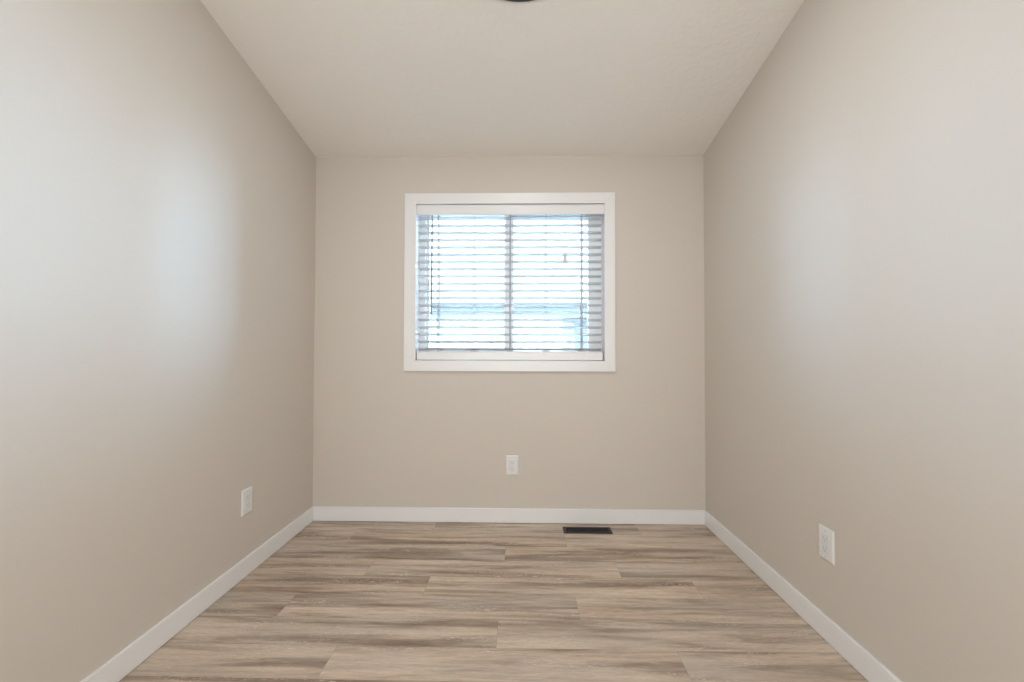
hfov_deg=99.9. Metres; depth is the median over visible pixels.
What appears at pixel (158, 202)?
wall
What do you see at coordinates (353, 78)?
ceiling
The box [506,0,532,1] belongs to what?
ceiling light
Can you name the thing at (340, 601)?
floor
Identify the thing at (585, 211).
window blind
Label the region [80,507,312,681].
baseboard
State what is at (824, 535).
receptacle
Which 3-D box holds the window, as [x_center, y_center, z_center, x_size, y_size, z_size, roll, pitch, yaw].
[-0.016,-0.370,2.791,1.324,1.121,0.194,0,-1,1]
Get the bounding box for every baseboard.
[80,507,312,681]
[312,506,705,524]
[705,511,901,681]
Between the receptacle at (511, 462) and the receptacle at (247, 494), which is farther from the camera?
the receptacle at (511, 462)
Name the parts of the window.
sash, sill, sash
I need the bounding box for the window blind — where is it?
[417,204,603,359]
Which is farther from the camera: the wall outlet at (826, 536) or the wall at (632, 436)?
the wall at (632, 436)
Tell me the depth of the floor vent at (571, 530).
2.56 m
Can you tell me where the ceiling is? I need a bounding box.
[201,0,803,157]
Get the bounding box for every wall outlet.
[241,486,251,516]
[506,455,517,474]
[819,523,834,565]
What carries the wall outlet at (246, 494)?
attached to the wall at (158, 202)
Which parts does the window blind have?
ladder cord, ladder cord, rail, ladder cord, ladder cord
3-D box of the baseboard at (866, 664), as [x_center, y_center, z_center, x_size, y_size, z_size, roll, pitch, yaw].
[1.159,1.058,1.100,0.013,0.088,3.087,0,-1,1]
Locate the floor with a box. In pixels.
[119,521,868,681]
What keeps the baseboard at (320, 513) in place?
attached to the wall at (632, 436)
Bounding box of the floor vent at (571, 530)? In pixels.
[563,527,612,533]
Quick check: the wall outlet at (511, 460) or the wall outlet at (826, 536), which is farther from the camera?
the wall outlet at (511, 460)
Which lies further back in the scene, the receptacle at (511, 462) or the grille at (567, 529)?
the receptacle at (511, 462)
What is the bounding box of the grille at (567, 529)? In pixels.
[566,528,608,531]
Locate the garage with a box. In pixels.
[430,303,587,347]
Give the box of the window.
[404,192,614,371]
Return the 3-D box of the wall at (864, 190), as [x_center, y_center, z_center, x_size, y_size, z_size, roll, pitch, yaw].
[1.247,-0.322,1.051,0.160,3.090,3.260,0,-1,1]
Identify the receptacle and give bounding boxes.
[245,492,250,509]
[509,460,514,470]
[821,532,828,555]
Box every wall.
[0,0,315,681]
[312,155,705,509]
[704,0,1023,681]
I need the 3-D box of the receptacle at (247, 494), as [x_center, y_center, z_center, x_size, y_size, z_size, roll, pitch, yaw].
[-1.264,0.765,2.055,0.006,0.073,0.037,0,-1,1]
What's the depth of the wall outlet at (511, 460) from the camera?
2.68 m

